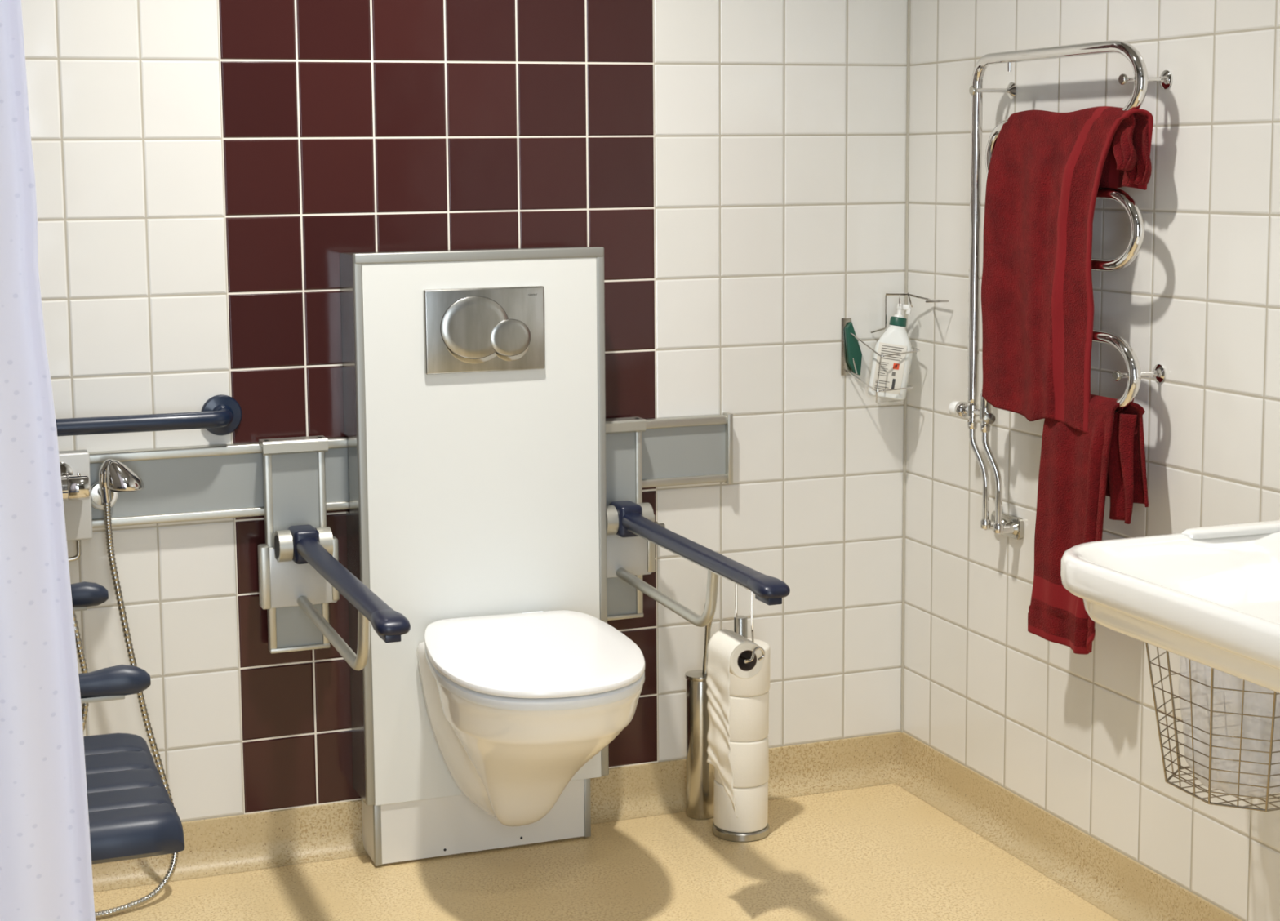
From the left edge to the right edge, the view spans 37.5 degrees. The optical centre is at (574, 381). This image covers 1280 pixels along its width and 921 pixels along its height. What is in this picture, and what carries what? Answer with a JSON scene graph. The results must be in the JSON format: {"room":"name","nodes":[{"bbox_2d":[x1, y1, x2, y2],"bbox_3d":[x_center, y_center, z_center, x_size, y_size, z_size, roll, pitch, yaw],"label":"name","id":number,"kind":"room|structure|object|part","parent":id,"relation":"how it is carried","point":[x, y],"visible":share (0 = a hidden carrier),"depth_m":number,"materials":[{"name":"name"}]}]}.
{"room":"accessible bathroom","nodes":[
{"label":"accessible bathroom","id":0,"kind":"room"},
{"bbox_2d":[21,0,907,822],"bbox_3d":[-0.421,-0.422,3.788,2.620,2.770,0.100,-3,7,-20],"label":"wall","id":1,"kind":"structure","parent":0,"point":[205,170],"depth_m":3.82,"materials":[{"name":"tile"}]},
{"bbox_2d":[55,394,242,436],"bbox_3d":[-1.049,0.090,3.520,0.869,0.080,0.084,-3,7,-20],"label":"grab bar","id":2,"kind":"object","parent":1,"relation":"attached to","point":[221,414],"visible":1,"depth_m":3.58,"materials":[{"name":"blue"}]},
{"bbox_2d":[88,412,733,528],"bbox_3d":[-0.533,0.192,3.720,1.864,0.152,0.079,-3,7,-20],"label":"rail","id":3,"kind":"object","parent":1,"relation":"attached to","point":[223,481],"depth_m":3.70,"materials":[{"name":"grey metal"}]},
{"bbox_2d":[58,449,93,561],"bbox_3d":[-1.035,0.247,3.503,0.269,0.214,0.104,-3,7,-20],"label":"shower mixer","id":4,"kind":"object","parent":3,"relation":"attached to","point":[74,464],"visible":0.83,"depth_m":3.54,"materials":[{"name":"grey plastic"}]},
{"bbox_3d":[-0.924,0.196,3.508,0.038,0.052,0.048,-3,7,-20],"label":"handle","id":5,"kind":"part","parent":4,"relation":"part of","materials":[{"name":"silver metal"}]},
{"bbox_2d":[73,502,178,918],"bbox_3d":[-0.897,0.614,3.543,0.293,0.775,0.132,-3,7,-20],"label":"shower hose","id":6,"kind":"object","parent":4,"relation":"attached to","point":[116,582],"visible":0.56,"depth_m":3.59,"materials":[{"name":"silver metal"}]},
{"bbox_3d":[-0.894,0.221,3.579,0.056,0.057,0.054,-3,7,-20],"label":"shower bracket","id":7,"kind":"part","parent":3,"relation":"part of","materials":[{"name":"silver metal"}]},
{"bbox_2d":[98,458,144,502],"bbox_3d":[-0.850,0.187,3.541,0.082,0.084,0.069,-3,7,-20],"label":"shower","id":8,"kind":"object","parent":3,"relation":"hanging from","point":[115,476],"visible":1,"depth_m":3.52,"materials":[{"name":"silver metal"}]},
{"bbox_3d":[-0.876,0.188,3.542,0.038,0.084,0.026,4,8,33],"label":"handle","id":9,"kind":"part","parent":8,"relation":"part of","materials":[{"name":"silver metal"}]},
{"bbox_2d":[257,435,410,670],"bbox_3d":[-0.422,0.363,3.373,0.155,0.423,0.804,-3,7,-20],"label":"support arm","id":10,"kind":"object","parent":3,"relation":"attached to","point":[301,572],"visible":1,"depth_m":3.69,"materials":[{"name":"grey metal"}]},
{"bbox_3d":[-0.551,0.321,3.729,0.100,0.415,0.018,-3,7,-20],"label":"panel","id":11,"kind":"part","parent":10,"relation":"part of","materials":[{"name":"grey metal"}]},
{"bbox_2d":[605,416,790,626],"bbox_3d":[0.234,0.328,3.615,0.156,0.423,0.822,-3,7,-20],"label":"support arm","id":12,"kind":"object","parent":3,"relation":"attached to","point":[633,532],"visible":0.86,"depth_m":3.90,"materials":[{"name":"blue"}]},
{"bbox_3d":[0.088,0.288,3.957,0.088,0.415,0.018,-3,7,-20],"label":"panel","id":13,"kind":"part","parent":12,"relation":"part of","materials":[{"name":"grey metal"}]},
{"bbox_3d":[0.177,0.306,3.963,0.028,0.022,0.022,-2,7,-8],"label":"knob","id":14,"kind":"part","parent":12,"relation":"part of","materials":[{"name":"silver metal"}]},
{"bbox_2d":[706,628,764,817],"bbox_3d":[0.296,0.628,3.471,0.074,0.328,0.100,-3,7,-20],"label":"toilet roll","id":15,"kind":"object","parent":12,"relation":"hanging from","point":[725,646],"visible":1,"depth_m":3.44,"materials":[{"name":"white paper"}]},
{"bbox_2d":[735,583,764,662],"bbox_3d":[0.310,0.428,3.447,0.042,0.164,0.134,-2,7,-15],"label":"holder","id":16,"kind":"object","parent":12,"relation":"hanging from","point":[746,660],"visible":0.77,"depth_m":3.43,"materials":[{"name":"silver metal"}]},
{"bbox_2d":[91,731,902,891],"bbox_3d":[-0.382,0.910,3.874,2.420,0.102,0.045,-3,7,-20],"label":"baseboard","id":17,"kind":"structure","parent":1,"relation":"attached to","point":[236,843],"depth_m":3.87,"materials":[{"name":"plastic"}]},
{"bbox_2d":[900,0,910,732],"bbox_3d":[0.733,-0.526,4.139,0.008,2.670,0.008,-3,7,-20],"label":"trim","id":18,"kind":"structure","parent":1,"relation":"attached to","point":[908,1],"depth_m":4.20,"materials":[{"name":"beige"}]},
{"bbox_2d":[93,782,1119,920],"bbox_3d":[0.363,1.242,1.826,2.620,0.100,4.650,-3,7,-20],"label":"floor","id":19,"kind":"structure","parent":0,"point":[879,852],"depth_m":3.68,"materials":[{"name":"plastic"}]},
{"bbox_2d":[339,246,608,866],"bbox_3d":[-0.194,0.345,3.826,0.515,1.224,0.141,-3,7,-20],"label":"panel","id":20,"kind":"object","parent":19,"relation":"on","point":[474,393],"visible":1,"depth_m":3.75,"materials":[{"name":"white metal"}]},
{"bbox_3d":[-0.177,-0.102,3.720,0.248,0.166,0.014,-3,7,-20],"label":"flush plate","id":21,"kind":"part","parent":20,"relation":"part of","materials":[{"name":"metal"}]},
{"bbox_2d":[417,609,644,826],"bbox_3d":[-0.075,0.689,3.577,0.404,0.398,0.514,-3,7,-20],"label":"toilet","id":22,"kind":"object","parent":20,"relation":"attached to","point":[517,704],"visible":1,"depth_m":3.47,"materials":[{"name":"white ceramic"}]},
{"bbox_3d":[-0.075,0.511,3.550,0.395,0.038,0.494,-3,7,-20],"label":"lid","id":23,"kind":"part","parent":22,"relation":"part of","materials":[{"name":"white plastic"}]},
{"bbox_3d":[-0.075,0.531,3.553,0.393,0.045,0.492,-3,7,-20],"label":"seat","id":24,"kind":"part","parent":22,"relation":"part of","materials":[{"name":"white plastic"}]},
{"bbox_2d":[685,678,715,818],"bbox_3d":[0.271,0.782,4.036,0.062,0.302,0.062,-3,7,-20],"label":"brush holder","id":25,"kind":"object","parent":19,"relation":"on","point":[700,777],"visible":0.81,"depth_m":4.01,"materials":[{"name":"silver metal"}]},
{"bbox_2d":[684,604,713,681],"bbox_3d":[0.268,0.552,4.009,0.067,0.161,0.067,-3,7,-20],"label":"toilet brush","id":26,"kind":"object","parent":25,"relation":"on","point":[697,675],"visible":0.63,"depth_m":4.01,"materials":[{"name":"silver metal"}]},
{"bbox_3d":[0.269,0.626,4.018,0.067,0.011,0.067,-3,7,-20],"label":"lid","id":27,"kind":"part","parent":26,"relation":"part of","materials":[{"name":"silver metal"}]},
{"bbox_3d":[0.285,0.549,4.015,0.027,0.157,0.022,-3,7,-20],"label":"handle","id":28,"kind":"part","parent":26,"relation":"part of","materials":[{"name":"silver metal"}]},
{"bbox_2d":[712,615,768,841],"bbox_3d":[0.347,0.716,3.920,0.119,0.462,0.119,-3,7,-20],"label":"stand","id":29,"kind":"object","parent":19,"relation":"on","point":[762,833],"visible":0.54,"depth_m":3.89,"materials":[{"name":"metal"}]},
{"bbox_2d":[713,778,768,832],"bbox_3d":[0.348,0.879,3.939,0.114,0.096,0.114,-3,7,-20],"label":"toilet roll","id":30,"kind":"object","parent":29,"relation":"on","point":[751,802],"visible":0.73,"depth_m":3.89,"materials":[{"name":"white paper"}]},
{"bbox_2d":[714,735,768,787],"bbox_3d":[0.349,0.784,3.928,0.114,0.096,0.114,-1,7,-4],"label":"toilet roll","id":31,"kind":"object","parent":30,"relation":"on","point":[749,761],"visible":0.59,"depth_m":3.88,"materials":[{"name":"white paper"}]},
{"bbox_2d":[728,690,768,742],"bbox_3d":[0.348,0.688,3.919,0.114,0.096,0.114,1,7,11],"label":"toilet roll","id":32,"kind":"object","parent":31,"relation":"on","point":[748,717],"visible":0.5,"depth_m":3.87,"materials":[{"name":"white paper"}]},
{"bbox_2d":[728,638,769,696],"bbox_3d":[0.349,0.593,3.906,0.114,0.096,0.114,3,7,27],"label":"toilet roll","id":33,"kind":"object","parent":32,"relation":"on","point":[759,684],"visible":0.44,"depth_m":3.86,"materials":[{"name":"white paper"}]},
{"bbox_3d":[0.346,0.708,3.919,0.028,0.444,0.028,-3,7,-20],"label":"post","id":34,"kind":"part","parent":29,"relation":"part of","materials":[{"name":"metal"}]},
{"bbox_2d":[903,0,1279,920],"bbox_3d":[1.533,-0.245,2.081,0.100,2.770,4.450,-3,7,-20],"label":"wall","id":35,"kind":"structure","parent":0,"point":[1075,736],"depth_m":3.48,"materials":[{"name":"tile"}]},
{"bbox_2d":[840,293,948,404],"bbox_3d":[0.691,-0.068,4.065,0.151,0.239,0.206,-3,7,-20],"label":"bracket","id":36,"kind":"object","parent":35,"relation":"attached to","point":[851,352],"visible":0.82,"depth_m":4.13,"materials":[{"name":"silver metal"}]},
{"bbox_3d":[0.597,-0.076,4.139,0.024,0.126,0.003,-3,7,-20],"label":"plate","id":37,"kind":"part","parent":36,"relation":"part of","materials":[{"name":"silver metal"}]},
{"bbox_2d":[867,303,912,400],"bbox_3d":[0.690,-0.063,4.110,0.093,0.212,0.062,1,7,16],"label":"soap bottle","id":38,"kind":"object","parent":36,"relation":"in","point":[895,370],"visible":1,"depth_m":4.09,"materials":[{"name":"white plastic"}]},
{"bbox_3d":[0.707,-0.146,4.101,0.144,0.093,0.025,5,8,38],"label":"lever frame","id":39,"kind":"part","parent":36,"relation":"part of","materials":[{"name":"silver metal"}]},
{"bbox_2d":[948,40,1172,539],"bbox_3d":[0.905,-0.142,3.571,0.094,0.967,0.599,-3,7,-20],"label":"towel warmer","id":40,"kind":"object","parent":35,"relation":"attached to","point":[1006,524],"visible":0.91,"depth_m":3.72,"materials":[{"name":"silver metal"}]},
{"bbox_3d":[0.782,0.056,3.854,0.031,0.031,0.022,-5,8,-31],"label":"knob","id":41,"kind":"part","parent":40,"relation":"part of","materials":[{"name":"white plastic"}]},
{"bbox_3d":[0.875,0.293,3.829,0.021,0.044,0.106,-3,7,-20],"label":"wall plate","id":42,"kind":"part","parent":40,"relation":"part of","materials":[{"name":"silver metal"}]},
{"bbox_2d":[1007,62,1012,71],"bbox_3d":[0.838,-0.605,3.626,0.008,0.019,0.008,-3,7,-20],"label":"air vent","id":43,"kind":"object","parent":40,"relation":"attached to","point":[1009,64],"depth_m":3.62,"materials":[{"name":"silver metal"}]},
{"bbox_2d":[981,106,1153,433],"bbox_3d":[0.901,-0.209,3.486,0.066,0.587,0.463,-3,7,-21],"label":"towel","id":44,"kind":"object","parent":40,"relation":"hanging from","point":[1046,171],"visible":1,"depth_m":3.49,"materials":[{"name":"red fabric"}]},
{"bbox_2d":[1027,394,1148,653],"bbox_3d":[0.942,0.262,3.452,0.071,0.478,0.299,-3,7,-20],"label":"towel","id":45,"kind":"object","parent":40,"relation":"hanging from","point":[1077,469],"visible":0.88,"depth_m":3.45,"materials":[{"name":"red fabric"}]},
{"bbox_2d":[894,732,1242,920],"bbox_3d":[1.479,1.083,2.211,0.045,0.102,4.450,-3,7,-20],"label":"baseboard","id":46,"kind":"structure","parent":35,"relation":"attached to","point":[1110,880],"depth_m":3.74,"materials":[{"name":"plastic"}]},
{"bbox_2d":[1060,520,1279,693],"bbox_3d":[1.073,0.331,2.431,0.587,0.141,0.835,-3,7,-20],"label":"washbasin","id":47,"kind":"object","parent":35,"relation":"attached to","point":[1208,596],"visible":1,"depth_m":2.62,"materials":[{"name":"white ceramic"}]},
{"bbox_2d":[1145,642,1279,811],"bbox_3d":[1.062,0.526,3.024,0.228,0.264,0.294,-3,7,-20],"label":"basket","id":48,"kind":"object","parent":35,"relation":"attached to","point":[1210,717],"visible":0.5,"depth_m":2.98,"materials":[{"name":"silver metal"}]},
{"bbox_2d":[1178,658,1279,796],"bbox_3d":[1.073,0.507,3.028,0.186,0.284,0.198,-3,7,-20],"label":"liner","id":49,"kind":"object","parent":48,"relation":"in","point":[1255,704],"visible":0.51,"depth_m":2.99,"materials":[{"name":"white plastic"}]},
{"bbox_3d":[0.332,-1.609,1.494,2.620,0.100,4.650,-3,7,-20],"label":"ceiling","id":50,"kind":"structure","parent":0,"visible":0},
{"bbox_3d":[-0.507,-1.349,2.102,1.218,0.537,0.024,-3,7,-20],"label":"rail","id":51,"kind":"object","parent":50,"relation":"attached to","visible":0},
{"bbox_2d":[0,0,95,920],"bbox_3d":[-0.850,0.021,2.133,0.574,2.160,0.053,-3,7,-20],"label":"shower curtain","id":52,"kind":"object","parent":51,"relation":"hanging from","point":[46,868],"visible":1,"depth_m":2.23,"materials":[{"name":"fabric"}]},
{"bbox_3d":[-0.839,-0.121,1.239,0.100,2.770,4.450,-3,7,-20],"label":"wall","id":53,"kind":"structure","parent":0,"visible":0},
{"bbox_2d":[70,581,184,864],"bbox_3d":[-0.944,0.531,2.776,0.664,0.322,0.600,-3,7,-20],"label":"chair","id":54,"kind":"object","parent":53,"relation":"attached to","point":[132,814],"visible":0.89,"depth_m":2.73,"materials":[{"name":"blue"}]},
{"bbox_3d":[-1.001,0.361,3.027,0.491,0.041,0.045,-3,7,-20],"label":"armrest","id":55,"kind":"part","parent":54,"relation":"part of","materials":[{"name":"blue"}]},
{"bbox_3d":[-0.817,0.421,2.518,0.491,0.041,0.045,-3,7,-20],"label":"armrest","id":56,"kind":"part","parent":54,"relation":"part of","materials":[{"name":"blue"}]},
{"bbox_3d":[-0.917,0.641,2.804,0.604,0.059,0.460,-3,7,-20],"label":"seat","id":57,"kind":"part","parent":54,"relation":"part of","materials":[{"name":"blue"}]}
]}

